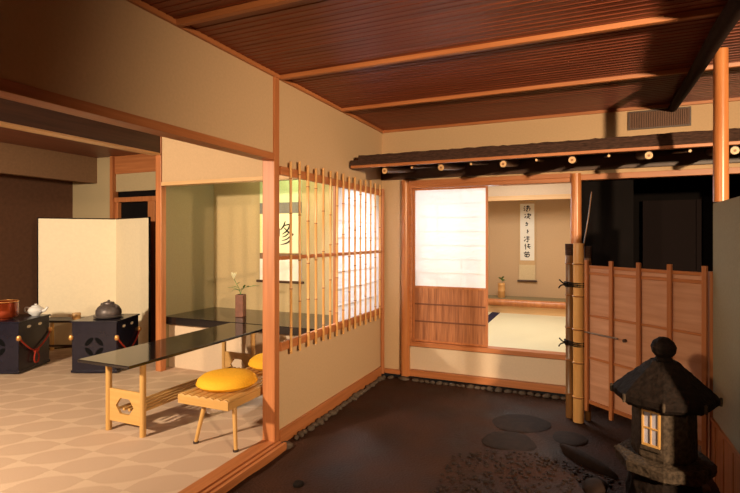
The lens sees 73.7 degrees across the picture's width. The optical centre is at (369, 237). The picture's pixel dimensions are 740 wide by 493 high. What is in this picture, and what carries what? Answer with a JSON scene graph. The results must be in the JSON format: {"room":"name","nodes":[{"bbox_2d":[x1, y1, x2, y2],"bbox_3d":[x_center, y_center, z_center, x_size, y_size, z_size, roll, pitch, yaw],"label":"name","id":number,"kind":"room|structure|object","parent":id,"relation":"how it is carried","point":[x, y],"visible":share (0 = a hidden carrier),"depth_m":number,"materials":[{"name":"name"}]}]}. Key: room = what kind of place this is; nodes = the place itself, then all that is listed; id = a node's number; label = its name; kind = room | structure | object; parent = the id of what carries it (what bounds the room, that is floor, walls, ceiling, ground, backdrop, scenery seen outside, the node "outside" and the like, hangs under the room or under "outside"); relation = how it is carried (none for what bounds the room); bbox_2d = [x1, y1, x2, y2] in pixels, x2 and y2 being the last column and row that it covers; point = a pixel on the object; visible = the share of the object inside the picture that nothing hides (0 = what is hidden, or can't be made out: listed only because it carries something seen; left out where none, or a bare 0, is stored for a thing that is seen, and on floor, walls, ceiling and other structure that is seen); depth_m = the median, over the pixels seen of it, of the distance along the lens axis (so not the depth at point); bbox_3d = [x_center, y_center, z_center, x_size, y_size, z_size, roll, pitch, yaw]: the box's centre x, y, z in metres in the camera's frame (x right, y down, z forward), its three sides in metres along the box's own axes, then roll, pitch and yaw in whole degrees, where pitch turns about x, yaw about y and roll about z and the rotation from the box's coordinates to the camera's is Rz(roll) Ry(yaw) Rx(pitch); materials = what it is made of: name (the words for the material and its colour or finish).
{"room":"japanese tea house","nodes":[
{"label":"japanese tea house","id":0,"kind":"room"},
{"bbox_2d":[0,174,72,313],"bbox_3d":[-6.045,0.142,4.662,0.100,2.716,6.950,0,0,23],"label":"wall","id":1,"kind":"structure","parent":0,"point":[23,199],"depth_m":7.07,"materials":[{"name":"brown paint"}]},
{"bbox_2d":[0,142,96,183],"bbox_3d":[-5.560,-1.023,4.397,0.100,0.386,6.850,0,0,23],"label":"wall","id":2,"kind":"structure","parent":0,"point":[18,160],"depth_m":6.81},
{"bbox_2d":[0,127,140,157],"bbox_3d":[-3.646,-1.246,3.596,5.150,0.060,6.900,0,0,23],"label":"ceiling","id":3,"kind":"structure","parent":0,"point":[7,135],"depth_m":6.42,"materials":[{"name":"brown wood"}]},
{"bbox_2d":[73,157,155,217],"bbox_3d":[-3.330,0.142,7.218,2.850,2.716,0.100,0,0,23],"label":"wall","id":4,"kind":"structure","parent":0,"point":[89,200],"depth_m":7.47,"materials":[{"name":"paint"}]},
{"bbox_2d":[110,156,117,218],"bbox_3d":[-3.822,0.142,7.377,0.060,2.716,0.100,0,0,23],"label":"trim","id":5,"kind":"structure","parent":4,"relation":"attached to","point":[113,194],"depth_m":7.33,"materials":[{"name":"brown wood"}]},
{"bbox_2d":[115,154,155,173],"bbox_3d":[-2.907,-1.083,7.013,1.910,0.266,0.080,0,0,23],"label":"trim","id":6,"kind":"structure","parent":4,"relation":"attached to","point":[137,163],"depth_m":7.19,"materials":[{"name":"brown wood"}]},
{"bbox_2d":[0,348,262,492],"bbox_3d":[-3.632,1.530,3.590,5.180,0.060,6.900,0,0,23],"label":"floor","id":7,"kind":"structure","parent":0,"point":[54,436],"depth_m":3.75,"materials":[{"name":"carpet"}]},
{"bbox_2d":[0,314,51,373],"bbox_3d":[-4.097,1.209,5.685,0.570,0.582,0.588,0,0,-1],"label":"stand","id":8,"kind":"object","parent":7,"relation":"on","point":[24,339],"visible":0.98,"depth_m":5.52,"materials":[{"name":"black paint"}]},
{"bbox_2d":[0,299,19,319],"bbox_3d":[-4.151,0.817,5.610,0.280,0.203,0.280,0,0,23],"label":"copper pot","id":9,"kind":"object","parent":8,"relation":"on","point":[9,309],"visible":1,"depth_m":5.54,"materials":[{"name":"metal"}]},
{"bbox_2d":[24,304,48,315],"bbox_3d":[-3.953,0.847,5.852,0.220,0.143,0.177,0,0,-43],"label":"teapot","id":10,"kind":"object","parent":8,"relation":"on","point":[34,310],"visible":1,"depth_m":5.81,"materials":[{"name":"white ceramic"}]},
{"bbox_2d":[49,317,83,350],"bbox_3d":[-3.823,1.280,6.480,0.900,0.440,0.300,0,0,-1],"label":"table","id":11,"kind":"object","parent":7,"relation":"on","point":[52,320],"visible":0.16,"depth_m":6.50,"materials":[{"name":"brown wood"}]},
{"bbox_2d":[72,312,80,319],"bbox_3d":[-3.833,1.016,6.450,0.103,0.087,0.103,0,0,23],"label":"caddy","id":12,"kind":"object","parent":11,"relation":"on","point":[76,315],"visible":0.91,"depth_m":6.41,"materials":[{"name":"brown wood"}]},
{"bbox_2d":[37,217,150,348],"bbox_3d":[-3.612,0.613,6.737,1.647,1.775,0.509,0,0,9],"label":"folding screen","id":13,"kind":"object","parent":7,"relation":"on","point":[83,264],"visible":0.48,"depth_m":6.74,"materials":[{"name":"paper"}]},
{"bbox_2d":[68,314,140,372],"bbox_3d":[-3.038,1.209,5.719,0.570,0.582,0.588,0,0,-1],"label":"stand","id":14,"kind":"object","parent":7,"relation":"on","point":[90,336],"visible":0.61,"depth_m":5.46,"materials":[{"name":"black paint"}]},
{"bbox_2d":[93,300,123,318],"bbox_3d":[-3.023,0.816,5.715,0.320,0.204,0.320,0,0,23],"label":"kettle","id":15,"kind":"object","parent":14,"relation":"on","point":[108,309],"visible":1,"depth_m":5.62,"materials":[{"name":"grey metal"}]},
{"bbox_2d":[156,136,165,371],"bbox_3d":[-2.366,0.143,5.588,0.085,2.713,0.075,0,0,23],"label":"wooden post","id":16,"kind":"object","parent":7,"relation":"on","point":[160,190],"visible":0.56,"depth_m":5.56,"materials":[{"name":"brown wood"}]},
{"bbox_2d":[78,323,262,437],"bbox_3d":[-1.586,1.200,4.357,0.525,0.600,1.735,0,0,23],"label":"table","id":17,"kind":"object","parent":7,"relation":"on","point":[140,355],"visible":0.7,"depth_m":3.92,"materials":[{"name":"black paint"}]},
{"bbox_2d":[178,366,262,452],"bbox_3d":[-0.914,1.307,4.066,0.460,0.386,1.305,0,0,23],"label":"bench","id":18,"kind":"object","parent":7,"relation":"on","point":[225,401],"visible":0.47,"depth_m":3.52,"materials":[{"name":"brown wood"}]},
{"bbox_2d":[196,368,257,392],"bbox_3d":[-1.076,1.060,3.725,0.447,0.106,0.455,0,0,23],"label":"seat cushion","id":19,"kind":"object","parent":18,"relation":"on","point":[225,379],"visible":1,"depth_m":3.60,"materials":[{"name":"yellow fabric"}]},
{"bbox_2d":[248,353,262,370],"bbox_3d":[-0.826,1.058,4.281,0.447,0.106,0.455,0,0,23],"label":"seat cushion","id":20,"kind":"object","parent":18,"relation":"on","point":[256,362],"visible":0.32,"depth_m":4.13,"materials":[{"name":"yellow fabric"}]},
{"bbox_2d":[118,190,155,217],"bbox_3d":[-2.897,0.390,7.085,1.950,2.220,0.060,0,0,23],"label":"wall","id":21,"kind":"structure","parent":0,"point":[128,209],"depth_m":7.30,"materials":[{"name":"black"}]},
{"bbox_2d":[114,196,155,341],"bbox_3d":[-2.911,0.450,7.004,1.910,2.100,0.080,0,0,23],"label":"door frame","id":22,"kind":"structure","parent":21,"relation":"in","point":[151,200],"depth_m":7.07,"materials":[{"name":"brown wood"}]},
{"bbox_2d":[166,184,213,366],"bbox_3d":[-2.224,0.142,6.105,0.045,2.716,0.965,0,0,23],"label":"wall","id":23,"kind":"structure","parent":0,"point":[190,208],"depth_m":6.05,"materials":[{"name":"paint"}]},
{"bbox_2d":[0,0,381,429],"bbox_3d":[-1.253,0.112,2.504,0.090,2.656,6.800,0,0,23],"label":"wall","id":24,"kind":"structure","parent":0,"point":[119,55],"depth_m":2.95,"materials":[{"name":"paint"}]},
{"bbox_2d":[0,78,273,160],"bbox_3d":[-1.679,-0.600,1.518,0.112,0.050,4.651,0,0,23],"label":"wooden beam","id":25,"kind":"structure","parent":24,"relation":"attached to","point":[9,90],"depth_m":2.42,"materials":[{"name":"brown wood"}]},
{"bbox_2d":[178,439,286,492],"bbox_3d":[-1.628,1.528,1.512,0.190,0.064,4.680,0,0,23],"label":"trim","id":26,"kind":"structure","parent":24,"relation":"attached to","point":[231,473],"depth_m":3.22,"materials":[{"name":"brown wood"}]},
{"bbox_2d":[126,0,382,132],"bbox_3d":[-1.201,-1.204,2.482,0.022,0.035,6.800,0,0,23],"label":"trim","id":27,"kind":"structure","parent":24,"relation":"attached to","point":[139,3],"depth_m":3.21,"materials":[{"name":"brown wood"}]},
{"bbox_2d":[279,367,380,441],"bbox_3d":[-0.321,1.495,4.628,0.112,0.110,2.002,0,0,23],"label":"baseboard","id":28,"kind":"structure","parent":24,"relation":"attached to","point":[287,432],"depth_m":4.31,"materials":[{"name":"brown wood"}]},
{"bbox_2d":[279,161,381,353],"bbox_3d":[-0.262,0.143,4.606,0.057,1.498,2.006,0,0,23],"label":"lattice window","id":29,"kind":"structure","parent":24,"relation":"in","point":[289,172],"depth_m":4.36,"materials":[{"name":"brown wood"}]},
{"bbox_2d":[333,186,378,323],"bbox_3d":[-0.116,0.155,5.065,0.026,1.380,1.082,0,0,23],"label":"screen","id":30,"kind":"object","parent":24,"relation":"attached to","point":[334,187],"visible":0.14,"depth_m":4.94,"materials":[{"name":"white paper"}]},
{"bbox_2d":[162,137,262,181],"bbox_3d":[-1.330,-0.920,5.151,2.155,0.591,0.075,0,0,23],"label":"wall","id":31,"kind":"structure","parent":0,"point":[181,161],"depth_m":5.33,"materials":[{"name":"paint"}]},
{"bbox_2d":[0,98,159,152],"bbox_3d":[-3.542,-1.083,2.918,0.100,0.266,5.740,0,0,23],"label":"trim","id":32,"kind":"structure","parent":31,"relation":"attached to","point":[14,112],"depth_m":4.60,"materials":[{"name":"brown wood"}]},
{"bbox_2d":[0,121,160,155],"bbox_3d":[-3.542,-0.940,2.918,0.130,0.020,5.740,0,0,23],"label":"trim","id":33,"kind":"structure","parent":31,"relation":"attached to","point":[2,124],"depth_m":4.62,"materials":[{"name":"brown wood"}]},
{"bbox_2d":[161,175,297,186],"bbox_3d":[-1.330,-0.605,5.151,2.155,0.040,0.105,0,0,23],"label":"trim","id":34,"kind":"structure","parent":31,"relation":"attached to","point":[257,178],"depth_m":5.21,"materials":[{"name":"brown wood"}]},
{"bbox_2d":[169,324,295,371],"bbox_3d":[-1.299,1.242,5.347,2.255,0.515,0.060,0,0,23],"label":"wall","id":35,"kind":"structure","parent":0,"point":[209,358],"depth_m":5.52,"materials":[{"name":"paint"}]},
{"bbox_2d":[166,307,332,335],"bbox_3d":[-1.180,0.942,5.621,2.245,0.083,0.853,0,0,23],"label":"shelf","id":36,"kind":"object","parent":35,"relation":"on","point":[213,316],"visible":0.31,"depth_m":5.52,"materials":[{"name":"black paint"}]},
{"bbox_2d":[227,273,255,316],"bbox_3d":[-1.435,0.645,5.646,0.390,0.510,0.099,0,0,9],"label":"flower vase","id":37,"kind":"object","parent":36,"relation":"on","point":[240,299],"visible":1,"depth_m":5.61,"materials":[{"name":"brown ceramic"}]},
{"bbox_2d":[214,180,332,314],"bbox_3d":[-0.995,0.142,6.054,2.250,2.716,0.080,0,0,23],"label":"wall","id":38,"kind":"structure","parent":0,"point":[236,205],"depth_m":6.23,"materials":[{"name":"paint"}]},
{"bbox_2d":[256,180,303,283],"bbox_3d":[-1.104,-0.150,6.036,0.672,1.400,0.034,0,0,23],"label":"scroll","id":39,"kind":"object","parent":38,"relation":"hanging from","point":[284,239],"visible":0.59,"depth_m":6.01,"materials":[{"name":"white paper"}]},
{"bbox_2d":[141,0,739,129],"bbox_3d":[1.522,-1.244,1.248,6.000,0.064,6.900,0,0,23],"label":"ceiling","id":40,"kind":"structure","parent":0,"point":[303,35],"depth_m":3.17,"materials":[{"name":"brown wood"}]},
{"bbox_2d":[176,0,300,26],"bbox_3d":[1.673,-1.200,1.573,5.980,0.032,0.043,0,0,23],"label":"trim","id":41,"kind":"structure","parent":40,"relation":"attached to","point":[259,4],"depth_m":2.60,"materials":[{"name":"brown wood"}]},
{"bbox_2d":[280,6,723,79],"bbox_3d":[2.080,-1.200,2.511,5.980,0.032,0.043,0,0,23],"label":"trim","id":42,"kind":"structure","parent":40,"relation":"attached to","point":[714,11],"depth_m":3.00,"materials":[{"name":"brown wood"}]},
{"bbox_2d":[342,62,739,111],"bbox_3d":[2.486,-1.200,3.449,5.980,0.032,0.043,0,0,23],"label":"trim","id":43,"kind":"structure","parent":40,"relation":"attached to","point":[734,64],"depth_m":3.93,"materials":[{"name":"brown wood"}]},
{"bbox_2d":[668,0,739,111],"bbox_3d":[1.778,-1.154,2.320,0.123,0.110,4.671,0,0,23],"label":"log","id":44,"kind":"object","parent":40,"relation":"attached to","point":[729,16],"visible":1,"depth_m":2.92,"materials":[{"name":"brown wood"}]},
{"bbox_2d":[226,375,719,492],"bbox_3d":[1.541,1.550,1.294,6.000,0.016,6.800,0,0,23],"label":"floor","id":45,"kind":"structure","parent":0,"point":[399,436],"depth_m":3.65,"materials":[{"name":"brown soil"}]},
{"bbox_2d":[281,441,292,449],"bbox_3d":[-0.706,1.561,3.688,0.268,0.071,0.255,0,0,23],"label":"post stone","id":46,"kind":"object","parent":45,"relation":"on","point":[289,444],"visible":0.16,"depth_m":3.67,"materials":[{"name":"grey stone"}]},
{"bbox_2d":[263,77,278,443],"bbox_3d":[-0.738,0.159,3.681,0.109,2.743,0.065,0,0,23],"label":"wooden post","id":47,"kind":"object","parent":46,"relation":"on","point":[270,167],"visible":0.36,"depth_m":3.65,"materials":[{"name":"brown wood"}]},
{"bbox_2d":[293,480,303,487],"bbox_3d":[-0.448,1.542,3.092,0.061,0.042,0.064,0,0,23],"label":"rounded stone","id":48,"kind":"object","parent":45,"relation":"on","point":[298,483],"visible":1,"depth_m":3.08,"materials":[{"name":"grey stone"}]},
{"bbox_2d":[297,431,303,436],"bbox_3d":[-0.543,1.537,3.871,0.047,0.043,0.076,0,0,-21],"label":"edging stone","id":49,"kind":"object","parent":45,"relation":"on","point":[300,433],"visible":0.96,"depth_m":3.85,"materials":[{"name":"grey stone"}]},
{"bbox_2d":[307,425,314,430],"bbox_3d":[-0.477,1.539,3.992,0.065,0.047,0.082,0,0,37],"label":"edging stone","id":50,"kind":"object","parent":45,"relation":"on","point":[310,427],"visible":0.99,"depth_m":3.97,"materials":[{"name":"grey stone"}]},
{"bbox_2d":[315,418,323,424],"bbox_3d":[-0.418,1.535,4.136,0.069,0.055,0.089,0,0,-37],"label":"edging stone","id":51,"kind":"object","parent":45,"relation":"on","point":[320,421],"visible":0.87,"depth_m":4.11,"materials":[{"name":"grey stone"}]},
{"bbox_2d":[328,410,337,414],"bbox_3d":[-0.327,1.539,4.342,0.083,0.050,0.068,0,0,-3],"label":"edging stone","id":52,"kind":"object","parent":45,"relation":"on","point":[332,412],"visible":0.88,"depth_m":4.33,"materials":[{"name":"grey stone"}]},
{"bbox_2d":[381,189,383,373],"bbox_3d":[0.140,0.485,5.552,0.043,2.070,0.044,0,0,23],"label":"wooden post","id":53,"kind":"object","parent":45,"relation":"on","point":[382,196],"visible":0.82,"depth_m":5.53,"materials":[{"name":"brown wood"}]},
{"bbox_2d":[398,376,409,380],"bbox_3d":[0.376,1.547,5.435,0.145,0.068,0.148,0,0,23],"label":"stone","id":54,"kind":"object","parent":45,"relation":"on","point":[403,378],"visible":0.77,"depth_m":5.38,"materials":[{"name":"grey stone"}]},
{"bbox_2d":[401,180,409,376],"bbox_3d":[0.392,0.440,5.464,0.100,2.160,0.100,0,0,23],"label":"wooden post","id":55,"kind":"object","parent":54,"relation":"on","point":[405,306],"visible":1,"depth_m":5.42,"materials":[{"name":"brown wood"}]},
{"bbox_2d":[486,386,493,391],"bbox_3d":[1.224,1.541,5.029,0.086,0.060,0.066,0,0,23],"label":"edging stone","id":56,"kind":"object","parent":45,"relation":"on","point":[488,388],"visible":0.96,"depth_m":5.01,"materials":[{"name":"grey stone"}]},
{"bbox_2d":[495,387,502,391],"bbox_3d":[1.303,1.539,5.000,0.088,0.061,0.067,0,0,21],"label":"edging stone","id":57,"kind":"object","parent":45,"relation":"on","point":[498,389],"visible":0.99,"depth_m":4.98,"materials":[{"name":"grey stone"}]},
{"bbox_2d":[481,431,536,450],"bbox_3d":[1.070,1.549,3.769,0.408,0.028,0.376,0,0,23],"label":"stepping stone","id":58,"kind":"object","parent":45,"relation":"on","point":[503,440],"visible":0.98,"depth_m":3.73,"materials":[{"name":"grey stone"}]},
{"bbox_2d":[492,414,550,432],"bbox_3d":[1.266,1.550,4.138,0.475,0.027,0.438,0,0,23],"label":"stepping stone","id":59,"kind":"object","parent":45,"relation":"on","point":[520,423],"visible":1,"depth_m":4.10,"materials":[{"name":"grey stone"}]},
{"bbox_2d":[431,449,620,492],"bbox_3d":[0.991,1.542,2.850,1.275,0.022,1.436,0,0,23],"label":"gravel","id":60,"kind":"object","parent":45,"relation":"on","point":[585,475],"visible":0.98,"depth_m":3.23,"materials":[{"name":"gravel"}]},
{"bbox_2d":[542,393,550,397],"bbox_3d":[1.726,1.541,4.822,0.089,0.049,0.061,0,0,24],"label":"edging stone","id":61,"kind":"object","parent":45,"relation":"on","point":[546,395],"visible":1,"depth_m":4.80,"materials":[{"name":"grey stone"}]},
{"bbox_2d":[551,395,560,398],"bbox_3d":[1.803,1.543,4.789,0.086,0.040,0.066,0,0,19],"label":"edging stone","id":62,"kind":"object","parent":45,"relation":"on","point":[552,396],"visible":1,"depth_m":4.77,"materials":[{"name":"grey stone"}]},
{"bbox_2d":[565,244,572,417],"bbox_3d":[1.727,0.800,4.276,0.076,1.500,0.076,0,0,-22],"label":"bamboo pole","id":63,"kind":"object","parent":45,"relation":"on","point":[568,247],"visible":0.75,"depth_m":4.25,"materials":[{"name":"brown wood"}]},
{"bbox_2d":[553,431,587,445],"bbox_3d":[1.526,1.551,3.832,0.296,0.023,0.288,0,0,23],"label":"stepping stone","id":64,"kind":"object","parent":45,"relation":"on","point":[563,437],"visible":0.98,"depth_m":3.79,"materials":[{"name":"grey stone"}]},
{"bbox_2d":[570,173,581,243],"bbox_3d":[1.987,0.465,4.763,0.112,2.170,0.112,0,0,23],"label":"wooden post","id":65,"kind":"object","parent":45,"relation":"on","point":[576,198],"visible":0.4,"depth_m":4.72,"materials":[{"name":"brown wood"}]},
{"bbox_2d":[572,243,583,423],"bbox_3d":[1.760,0.797,4.169,0.104,1.505,0.106,0,0,23],"label":"bamboo pole","id":66,"kind":"object","parent":45,"relation":"on","point":[578,248],"visible":0.89,"depth_m":4.13,"materials":[{"name":"beige wood"}]},
{"bbox_2d":[558,279,583,287],"bbox_3d":[1.763,0.392,4.224,0.244,0.083,0.187,0,0,42],"label":"tie","id":67,"kind":"object","parent":66,"relation":"attached to","point":[565,283],"visible":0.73,"depth_m":4.19,"materials":[{"name":"black wicker"}]},
{"bbox_2d":[558,337,583,347],"bbox_3d":[1.763,0.892,4.224,0.244,0.083,0.187,0,0,42],"label":"tie","id":68,"kind":"object","parent":66,"relation":"attached to","point":[565,341],"visible":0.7,"depth_m":4.20,"materials":[{"name":"black wicker"}]},
{"bbox_2d":[584,246,591,420],"bbox_3d":[1.856,0.810,4.209,0.062,1.480,0.062,0,0,-22],"label":"gate post","id":69,"kind":"object","parent":45,"relation":"on","point":[587,249],"visible":0.23,"depth_m":4.19,"materials":[{"name":"brown wood"}]},
{"bbox_2d":[584,192,591,243],"bbox_3d":[1.875,-0.160,4.253,0.093,0.482,0.019,0,0,-16],"label":"twig","id":70,"kind":"object","parent":69,"relation":"attached to","point":[591,192],"visible":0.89,"depth_m":4.25,"materials":[{"name":"brown wood"}]},
{"bbox_2d":[560,444,618,479],"bbox_3d":[1.490,1.536,3.392,0.091,0.110,0.513,0,0,-24],"label":"stepping stone","id":71,"kind":"object","parent":45,"relation":"on","point":[584,459],"visible":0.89,"depth_m":3.35,"materials":[{"name":"grey stone"}]},
{"bbox_2d":[582,477,607,492],"bbox_3d":[1.377,1.528,3.022,0.145,0.100,0.156,0,0,23],"label":"rounded stone","id":72,"kind":"object","parent":45,"relation":"on","point":[594,484],"visible":1,"depth_m":2.99,"materials":[{"name":"brown stone"}]},
{"bbox_2d":[610,337,722,492],"bbox_3d":[1.629,1.054,2.740,0.500,1.012,0.499,0,0,8],"label":"stone lantern","id":73,"kind":"object","parent":45,"relation":"on","point":[661,454],"visible":1,"depth_m":2.61,"materials":[{"name":"grey stone"}]},
{"bbox_2d":[708,271,712,459],"bbox_3d":[2.257,0.885,3.239,0.060,1.330,0.055,0,0,23],"label":"gate post","id":74,"kind":"object","parent":45,"relation":"on","point":[710,273],"visible":0.21,"depth_m":3.22,"materials":[{"name":"brown wood"}]},
{"bbox_2d":[584,260,707,456],"bbox_3d":[1.991,0.806,3.658,0.061,1.248,0.983,0,0,-24],"label":"wooden fence","id":75,"kind":"object","parent":74,"relation":"attached to","point":[612,295],"visible":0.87,"depth_m":3.72,"materials":[{"name":"brown wood"}]},
{"bbox_2d":[488,312,565,351],"bbox_3d":[1.674,1.175,6.380,2.600,0.060,2.440,0,0,23],"label":"floor","id":76,"kind":"structure","parent":0,"point":[509,330],"depth_m":6.05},
{"bbox_2d":[488,312,499,322],"bbox_3d":[1.454,1.143,6.476,0.120,0.003,2.440,0,0,23],"label":"trim","id":77,"kind":"structure","parent":76,"relation":"attached to","point":[492,315],"depth_m":7.28,"materials":[{"name":"fabric"}]},
{"bbox_2d":[488,305,565,316],"bbox_3d":[2.169,1.113,7.523,2.600,0.165,0.050,0,0,23],"label":"wall","id":78,"kind":"structure","parent":0,"point":[491,308],"depth_m":7.41,"materials":[{"name":"brown wood"}]},
{"bbox_2d":[488,298,565,308],"bbox_3d":[2.157,0.985,7.495,2.580,0.102,0.104,0,0,23],"label":"log","id":79,"kind":"object","parent":78,"relation":"on","point":[498,302],"visible":0.32,"depth_m":7.37,"materials":[{"name":"brown wood"}]},
{"bbox_2d":[488,295,565,301],"bbox_3d":[2.280,0.983,7.780,2.600,0.075,0.510,0,0,23],"label":"floor","id":80,"kind":"structure","parent":0,"point":[489,296],"depth_m":7.72,"materials":[{"name":"paint"}]},
{"bbox_2d":[498,276,504,297],"bbox_3d":[2.095,0.774,7.833,0.138,0.342,0.118,0,0,23],"label":"flower vase","id":81,"kind":"object","parent":80,"relation":"on","point":[501,286],"visible":1,"depth_m":7.79,"materials":[{"name":"brown wood"}]},
{"bbox_2d":[488,199,570,297],"bbox_3d":[2.401,0.050,8.059,2.600,2.300,0.100,0,0,23],"label":"wall","id":82,"kind":"structure","parent":0,"point":[553,217],"depth_m":7.89,"materials":[{"name":"paint"}]},
{"bbox_2d":[517,200,536,281],"bbox_3d":[2.521,0.045,7.924,0.299,1.315,0.028,0,0,23],"label":"scroll","id":83,"kind":"object","parent":82,"relation":"hanging from","point":[527,208],"visible":0.99,"depth_m":7.92,"materials":[{"name":"beige paper"}]},
{"bbox_2d":[488,183,570,196],"bbox_3d":[2.175,-0.845,7.536,2.600,0.410,0.080,0,0,23],"label":"wall","id":84,"kind":"structure","parent":0,"point":[562,188],"depth_m":7.39,"materials":[{"name":"paint"}]},
{"bbox_2d":[488,194,570,201],"bbox_3d":[2.173,-0.605,7.532,2.600,0.070,0.110,0,0,23],"label":"trim","id":85,"kind":"structure","parent":84,"relation":"attached to","point":[551,196],"depth_m":7.38,"materials":[{"name":"brown wood"}]},
{"bbox_2d":[382,101,739,385],"bbox_3d":[2.911,0.167,4.455,6.000,2.766,0.090,0,0,23],"label":"wall","id":86,"kind":"structure","parent":0,"point":[613,124],"depth_m":5.15,"materials":[{"name":"paint"}]},
{"bbox_2d":[384,368,565,393],"bbox_3d":[1.058,1.485,5.198,1.970,0.070,0.050,0,0,23],"label":"baseboard","id":87,"kind":"structure","parent":86,"relation":"attached to","point":[552,388],"depth_m":5.12,"materials":[{"name":"brown wood"}]},
{"bbox_2d":[409,178,570,359],"bbox_3d":[1.216,0.302,5.173,1.660,1.775,0.120,0,0,23],"label":"window","id":88,"kind":"structure","parent":86,"relation":"in","point":[490,349],"depth_m":5.19,"materials":[{"name":"brown wood"}]},
{"bbox_2d":[413,186,487,346],"bbox_3d":[0.857,0.297,5.321,0.818,1.681,0.030,0,0,23],"label":"screen","id":89,"kind":"object","parent":88,"relation":"attached to","point":[450,225],"visible":1,"depth_m":5.31,"materials":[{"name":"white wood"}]},
{"bbox_2d":[409,173,571,184],"bbox_3d":[1.183,-0.608,5.133,1.690,0.045,0.040,0,0,23],"label":"trim","id":90,"kind":"structure","parent":86,"relation":"attached to","point":[560,175],"depth_m":5.08,"materials":[{"name":"brown wood"}]},
{"bbox_2d":[350,128,739,173],"bbox_3d":[2.679,-0.761,4.014,5.875,0.308,0.895,0,0,23],"label":"roof","id":91,"kind":"structure","parent":86,"relation":"attached to","point":[450,159],"depth_m":4.12,"materials":[{"name":"brown wood"}]},
{"bbox_2d":[381,146,739,180],"bbox_3d":[2.839,-0.720,4.415,5.900,0.140,0.040,0,0,23],"label":"trim","id":92,"kind":"structure","parent":86,"relation":"attached to","point":[696,156],"depth_m":4.77,"materials":[{"name":"brown wood"}]},
{"bbox_2d":[383,97,739,132],"bbox_3d":[2.889,-1.204,4.405,6.000,0.033,0.020,0,0,23],"label":"trim","id":93,"kind":"structure","parent":86,"relation":"attached to","point":[736,98],"depth_m":4.85,"materials":[{"name":"brown wood"}]},
{"bbox_2d":[628,106,690,130],"bbox_3d":[2.639,-1.090,4.513,0.500,0.170,0.020,0,0,23],"label":"air vent","id":94,"kind":"object","parent":86,"relation":"in","point":[657,118],"visible":0.98,"depth_m":4.51,"materials":[{"name":"brown wood"}]},
{"bbox_2d":[581,167,739,180],"bbox_3d":[2.728,-0.583,4.474,1.550,0.055,0.080,0,0,23],"label":"trim","id":95,"kind":"structure","parent":86,"relation":"attached to","point":[732,170],"depth_m":4.50,"materials":[{"name":"brown wood"}]},
{"bbox_2d":[581,174,739,363],"bbox_3d":[3.218,0.305,5.303,1.910,2.490,1.710,0,0,23],"label":"wall","id":96,"kind":"structure","parent":0,"point":[614,228],"depth_m":4.85,"materials":[{"name":"black paint"}]},
{"bbox_2d":[642,199,701,358],"bbox_3d":[3.579,0.550,5.871,0.600,2.000,0.060,0,0,23],"label":"door","id":97,"kind":"structure","parent":96,"relation":"in","point":[671,229],"depth_m":5.86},
{"bbox_2d":[711,196,739,492],"bbox_3d":[1.969,0.662,2.547,0.071,1.775,1.431,0,0,23],"label":"wall","id":98,"kind":"structure","parent":0,"point":[726,213],"depth_m":2.90,"materials":[{"name":"paint"}]},
{"bbox_2d":[713,47,728,201],"bbox_3d":[2.202,-0.705,3.100,0.083,0.955,0.084,0,0,23],"label":"wooden post","id":99,"kind":"object","parent":98,"relation":"on","point":[721,58],"visible":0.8,"depth_m":3.07,"materials":[{"name":"brown wood"}]},
{"bbox_2d":[710,417,739,461],"bbox_3d":[1.970,1.177,2.546,0.080,0.023,1.431,0,0,23],"label":"trim","id":100,"kind":"structure","parent":98,"relation":"attached to","point":[733,449],"depth_m":2.87,"materials":[{"name":"brown wood"}]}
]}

